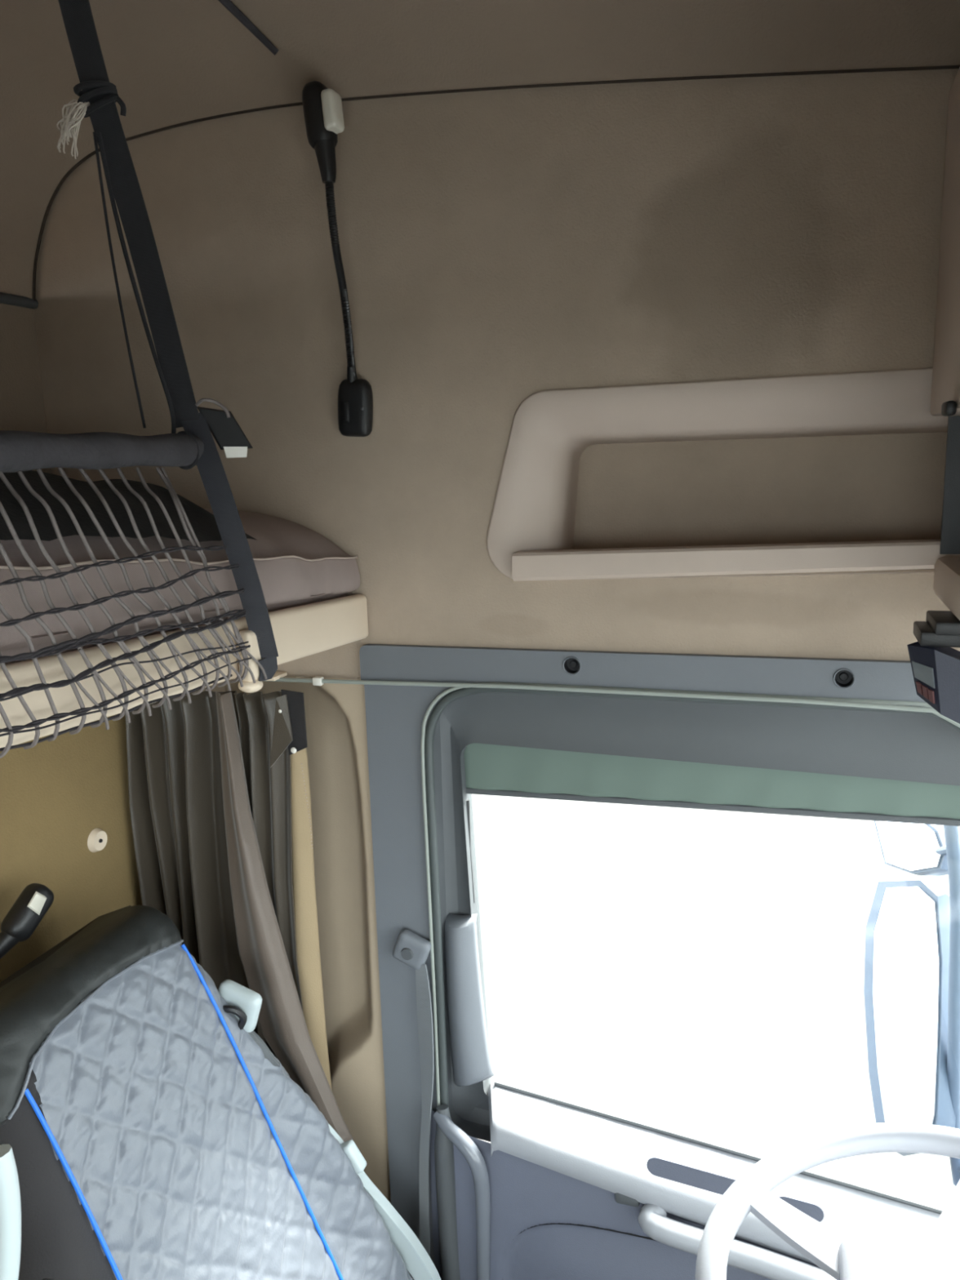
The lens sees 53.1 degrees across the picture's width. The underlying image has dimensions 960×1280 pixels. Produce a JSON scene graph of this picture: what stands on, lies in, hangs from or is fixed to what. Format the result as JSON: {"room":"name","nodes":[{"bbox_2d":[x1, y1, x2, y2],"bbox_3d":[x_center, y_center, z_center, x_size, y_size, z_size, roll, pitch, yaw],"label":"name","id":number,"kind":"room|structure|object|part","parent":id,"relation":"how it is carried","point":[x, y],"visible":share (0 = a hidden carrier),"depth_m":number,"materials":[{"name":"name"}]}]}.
{"room":"vehicle interior","nodes":[
{"label":"vehicle interior","id":0,"kind":"room"},
{"bbox_2d":[0,302,51,473],"bbox_3d":[-1.188,-0.166,0.840,0.191,0.498,2.110,2,11,18],"label":"wall","id":1,"kind":"structure","parent":0,"point":[22,408],"depth_m":1.68,"materials":[{"name":"fabric"}]},
{"bbox_2d":[0,292,38,309],"bbox_3d":[-1.108,-0.403,0.742,0.018,0.018,2.064,2,11,18],"label":"trim","id":2,"kind":"structure","parent":1,"relation":"attached to","point":[5,298],"depth_m":1.66,"materials":[{"name":"plastic"}]},
{"bbox_2d":[0,713,142,982],"bbox_3d":[-1.014,0.888,0.993,0.175,1.640,2.110,2,11,18],"label":"wall","id":3,"kind":"structure","parent":0,"point":[54,793],"depth_m":1.62,"materials":[{"name":"plastic"}]},
{"bbox_2d":[0,883,53,959],"bbox_3d":[-0.711,0.460,1.405,0.061,0.162,0.196,7,14,38],"label":"reading lamp","id":4,"kind":"object","parent":3,"relation":"attached to","point":[35,900],"visible":1,"depth_m":1.42,"materials":[{"name":"black plastic"}]},
{"bbox_2d":[0,931,19,959],"bbox_3d":[-0.708,0.456,1.414,0.064,0.064,0.032,-11,14,-41],"label":"socket","id":5,"kind":"object","parent":4,"relation":"attached to","point":[8,940],"depth_m":1.41,"materials":[{"name":"black plastic"}]},
{"bbox_2d":[87,827,106,852],"bbox_3d":[-0.670,0.352,1.685,0.012,0.042,0.042,2,11,18],"label":"peg","id":6,"kind":"object","parent":3,"relation":"attached to","point":[97,838],"visible":1,"depth_m":1.68,"materials":[{"name":"beige plastic"}]},
{"bbox_2d":[0,594,368,747],"bbox_3d":[-0.772,0.079,0.775,0.647,0.184,1.956,2,11,18],"label":"bunk bed","id":7,"kind":"object","parent":3,"relation":"attached to","point":[308,629],"visible":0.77,"depth_m":1.09,"materials":[{"name":"beige plastic"}]},
{"bbox_2d":[0,430,267,758],"bbox_3d":[-0.556,0.035,0.518,0.096,0.316,1.518,2,11,18],"label":"safety net","id":8,"kind":"object","parent":7,"relation":"attached to","point":[20,451],"visible":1,"depth_m":0.98,"materials":[{"name":"fabric"}]},
{"bbox_3d":[-0.361,-0.232,1.175,0.041,0.047,0.005,2,11,18],"label":"binding cord","id":9,"kind":"part","parent":8,"relation":"part of","materials":[{"name":"grey fabric"}]},
{"bbox_2d":[57,0,278,681],"bbox_3d":[-0.370,-0.347,1.146,0.202,0.836,0.079,-7,12,-27],"label":"strap","id":10,"kind":"object","parent":7,"relation":"attached to","point":[97,100],"visible":1,"depth_m":1.15,"materials":[{"name":"black fabric"}]},
{"bbox_3d":[-0.409,-0.411,1.134,0.066,0.335,0.029,-11,14,-40],"label":"cord","id":11,"kind":"part","parent":10,"relation":"part of","materials":[{"name":"black fabric"}]},
{"bbox_3d":[-0.330,-0.285,1.181,0.042,0.024,0.013,-2,11,-1],"label":"tie cord","id":12,"kind":"part","parent":10,"relation":"part of","materials":[{"name":"white fabric"}]},
{"bbox_2d":[0,508,359,664],"bbox_3d":[-0.777,-0.032,0.767,0.607,0.295,1.930,2,11,18],"label":"mattress","id":13,"kind":"object","parent":7,"relation":"on","point":[295,565],"visible":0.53,"depth_m":1.09,"materials":[{"name":"beige fabric"}]},
{"bbox_2d":[0,470,257,542],"bbox_3d":[-0.673,-0.121,0.860,0.426,0.160,1.130,2,11,18],"label":"pillow","id":14,"kind":"object","parent":13,"relation":"on","point":[203,523],"visible":0.7,"depth_m":1.08,"materials":[{"name":"black fabric"}]},
{"bbox_2d":[0,0,959,301],"bbox_3d":[-0.154,-0.567,0.390,2.300,0.402,2.063,2,11,18],"label":"ceiling","id":15,"kind":"structure","parent":0,"point":[172,64],"depth_m":1.36,"materials":[{"name":"fabric"}]},
{"bbox_2d":[217,0,278,55],"bbox_3d":[-0.333,-0.877,1.363,0.098,0.067,0.017,-11,14,-40],"label":"trim","id":16,"kind":"structure","parent":15,"relation":"attached to","point":[228,4],"depth_m":1.37,"materials":[{"name":"plastic"}]},
{"bbox_2d":[930,67,959,620],"bbox_3d":[0.623,-0.296,0.827,0.349,0.639,0.838,2,11,18],"label":"locker","id":17,"kind":"object","parent":15,"relation":"attached to","point":[945,387],"visible":1,"depth_m":1.18,"materials":[{"name":"beige plastic"}]},
{"bbox_2d":[906,610,959,724],"bbox_3d":[0.600,0.044,1.161,0.160,0.152,0.100,2,11,18],"label":"control unit","id":18,"kind":"object","parent":17,"relation":"attached to","point":[935,664],"visible":0.95,"depth_m":1.14,"materials":[{"name":"black plastic"}]},
{"bbox_3d":[0.765,-0.199,1.221,0.317,0.180,0.006,2,11,18],"label":"panel","id":19,"kind":"part","parent":17,"relation":"part of","materials":[{"name":"black plastic"}]},
{"bbox_2d":[33,68,959,1203],"bbox_3d":[0.255,0.341,1.581,2.175,2.424,0.079,2,11,18],"label":"wall","id":20,"kind":"structure","parent":0,"point":[499,248],"depth_m":1.47,"materials":[{"name":"beige fabric"}]},
{"bbox_2d":[302,80,373,436],"bbox_3d":[-0.217,-0.573,1.474,0.062,0.512,0.080,4,12,28],"label":"reading lamp","id":21,"kind":"object","parent":20,"relation":"attached to","point":[322,108],"visible":1,"depth_m":1.45,"materials":[{"name":"black plastic"}]},
{"bbox_2d":[314,128,336,182],"bbox_3d":[-0.233,-0.719,1.429,0.036,0.071,0.036,2,11,18],"label":"socket","id":22,"kind":"object","parent":21,"relation":"attached to","point":[325,140],"depth_m":1.42,"materials":[{"name":"black plastic"}]},
{"bbox_2d":[342,401,350,422],"bbox_3d":[-0.212,-0.362,1.525,0.012,0.032,0.006,2,11,18],"label":"rocker switch","id":23,"kind":"object","parent":21,"relation":"attached to","point":[345,405],"depth_m":1.52,"materials":[{"name":"black plastic"}]},
{"bbox_2d":[364,684,452,1279],"bbox_3d":[-0.064,0.799,1.740,0.230,1.482,0.018,2,11,18],"label":"door pillar","id":24,"kind":"structure","parent":20,"relation":"attached to","point":[395,714],"depth_m":1.69,"materials":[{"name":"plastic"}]},
{"bbox_2d":[392,928,434,1257],"bbox_3d":[-0.106,0.977,1.755,0.078,0.952,0.038,2,11,18],"label":"belt","id":25,"kind":"object","parent":20,"relation":"hanging from","point":[411,948],"visible":1,"depth_m":1.69,"materials":[{"name":"fabric"}]},
{"bbox_2d":[232,671,959,727],"bbox_3d":[0.006,0.092,1.541,1.462,0.049,0.048,2,11,18],"label":"rail","id":26,"kind":"object","parent":20,"relation":"attached to","point":[278,676],"visible":0.76,"depth_m":1.47,"materials":[{"name":"grey metal"}]},
{"bbox_2d":[124,689,353,1142],"bbox_3d":[-0.428,0.563,1.732,0.433,1.003,0.107,2,11,18],"label":"curtain","id":27,"kind":"object","parent":26,"relation":"hanging from","point":[219,788],"visible":0.81,"depth_m":1.71,"materials":[{"name":"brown fabric"}]},
{"bbox_2d":[359,644,928,707],"bbox_3d":[0.532,0.059,1.381,1.542,0.069,0.016,2,11,18],"label":"trim","id":28,"kind":"structure","parent":20,"relation":"attached to","point":[853,678],"depth_m":1.46,"materials":[{"name":"plastic"}]},
{"bbox_2d":[429,692,959,1279],"bbox_3d":[0.562,0.825,1.516,1.380,1.482,0.182,2,11,18],"label":"door","id":29,"kind":"structure","parent":20,"relation":"in","point":[581,1188],"depth_m":1.62,"materials":[{"name":"plastic"}]},
{"bbox_3d":[-0.027,1.108,1.732,0.110,0.554,0.062,2,11,18],"label":"grab handle","id":30,"kind":"part","parent":29,"relation":"part of","materials":[{"name":"grey plastic"}]},
{"bbox_3d":[0.541,1.213,1.591,1.320,0.692,0.063,2,11,18],"label":"panel","id":31,"kind":"part","parent":29,"relation":"part of","materials":[{"name":"plastic"}]},
{"bbox_3d":[0.246,0.926,1.602,0.042,0.030,0.017,2,11,18],"label":"latch lever","id":32,"kind":"part","parent":29,"relation":"part of","materials":[{"name":"plastic"}]},
{"bbox_2d":[421,682,959,1106],"bbox_3d":[0.323,0.734,1.585,0.854,1.342,0.017,2,11,18],"label":"seal","id":33,"kind":"object","parent":29,"relation":"attached to","point":[427,736],"visible":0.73,"depth_m":1.61,"materials":[{"name":"grey rubber"}]},
{"bbox_3d":[0.532,1.004,1.509,0.562,0.140,0.083,2,11,18],"label":"armrest","id":34,"kind":"part","parent":29,"relation":"part of","materials":[{"name":"grey plastic"}]},
{"bbox_2d":[863,820,959,1186],"bbox_3d":[0.871,0.655,1.740,0.195,0.751,0.596,-2,11,-3],"label":"mirror","id":35,"kind":"object","parent":29,"relation":"attached to","point":[912,988],"visible":0.84,"depth_m":1.85,"materials":[{"name":"white mirror"}]},
{"bbox_3d":[0.832,0.727,1.878,0.109,0.451,0.270,2,11,18],"label":"glass","id":36,"kind":"part","parent":35,"relation":"part of","materials":[{"name":"white mirror"}]},
{"bbox_3d":[0.812,0.386,1.831,0.033,0.100,0.163,-6,12,-22],"label":"wide angle glass","id":37,"kind":"part","parent":35,"relation":"part of","materials":[{"name":"white mirror"}]},
{"bbox_3d":[0.894,0.670,1.660,0.076,0.751,0.449,-4,11,-14],"label":"mirror arm","id":38,"kind":"part","parent":35,"relation":"part of"},
{"bbox_2d":[463,742,959,826],"bbox_3d":[0.396,0.223,1.523,0.900,0.120,0.013,2,11,18],"label":"blind","id":39,"kind":"object","parent":20,"relation":"attached to","point":[495,770],"visible":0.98,"depth_m":1.54,"materials":[{"name":"fabric"}]},
{"bbox_2d":[486,368,959,581],"bbox_3d":[0.399,-0.216,1.468,0.766,0.349,0.227,2,11,18],"label":"shelf","id":40,"kind":"object","parent":20,"relation":"attached to","point":[837,472],"visible":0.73,"depth_m":1.49,"materials":[{"name":"beige plastic"}]},
{"bbox_3d":[0.463,-0.195,1.569,0.645,0.266,0.007,2,11,18],"label":"panel","id":41,"kind":"part","parent":40,"relation":"part of","materials":[{"name":"beige fabric"}]},
{"bbox_3d":[0.063,1.739,0.858,2.400,0.040,2.310,2,11,18],"label":"floor","id":42,"kind":"structure","parent":0,"visible":0},
{"bbox_2d":[0,905,440,1279],"bbox_3d":[-0.218,1.010,1.294,0.973,1.244,0.741,2,11,18],"label":"seat","id":43,"kind":"object","parent":42,"relation":"on","point":[148,1131],"visible":1,"depth_m":1.36,"materials":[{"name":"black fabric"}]},
{"bbox_3d":[-0.456,0.601,0.905,0.075,0.282,0.022,2,11,18],"label":"armrest","id":44,"kind":"part","parent":43,"relation":"part of","materials":[{"name":"grey plastic"}]},
{"bbox_3d":[-0.421,0.884,1.393,0.518,0.841,0.628,2,11,18],"label":"backrest","id":45,"kind":"part","parent":43,"relation":"part of","materials":[{"name":"black fabric"}]},
{"bbox_3d":[-0.167,1.009,1.655,0.232,0.376,0.032,1,11,11],"label":"rail","id":46,"kind":"part","parent":43,"relation":"part of","materials":[{"name":"grey plastic"}]},
{"bbox_2d":[695,1122,959,1279],"bbox_3d":[0.492,1.134,1.136,0.475,1.021,0.484,2,11,18],"label":"steering wheel","id":47,"kind":"object","parent":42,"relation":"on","point":[935,1256],"visible":1,"depth_m":1.17,"materials":[{"name":"white plastic"}]},
{"label":"outside","id":48,"kind":"structure","parent":0,"visible":0},
{"bbox_2d":[471,794,959,1196],"bbox_3d":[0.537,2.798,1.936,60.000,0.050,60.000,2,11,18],"label":"window","id":49,"kind":"structure","parent":48,"point":[704,969],"depth_m":5.94,"materials":[{"name":"glass"}]}
]}

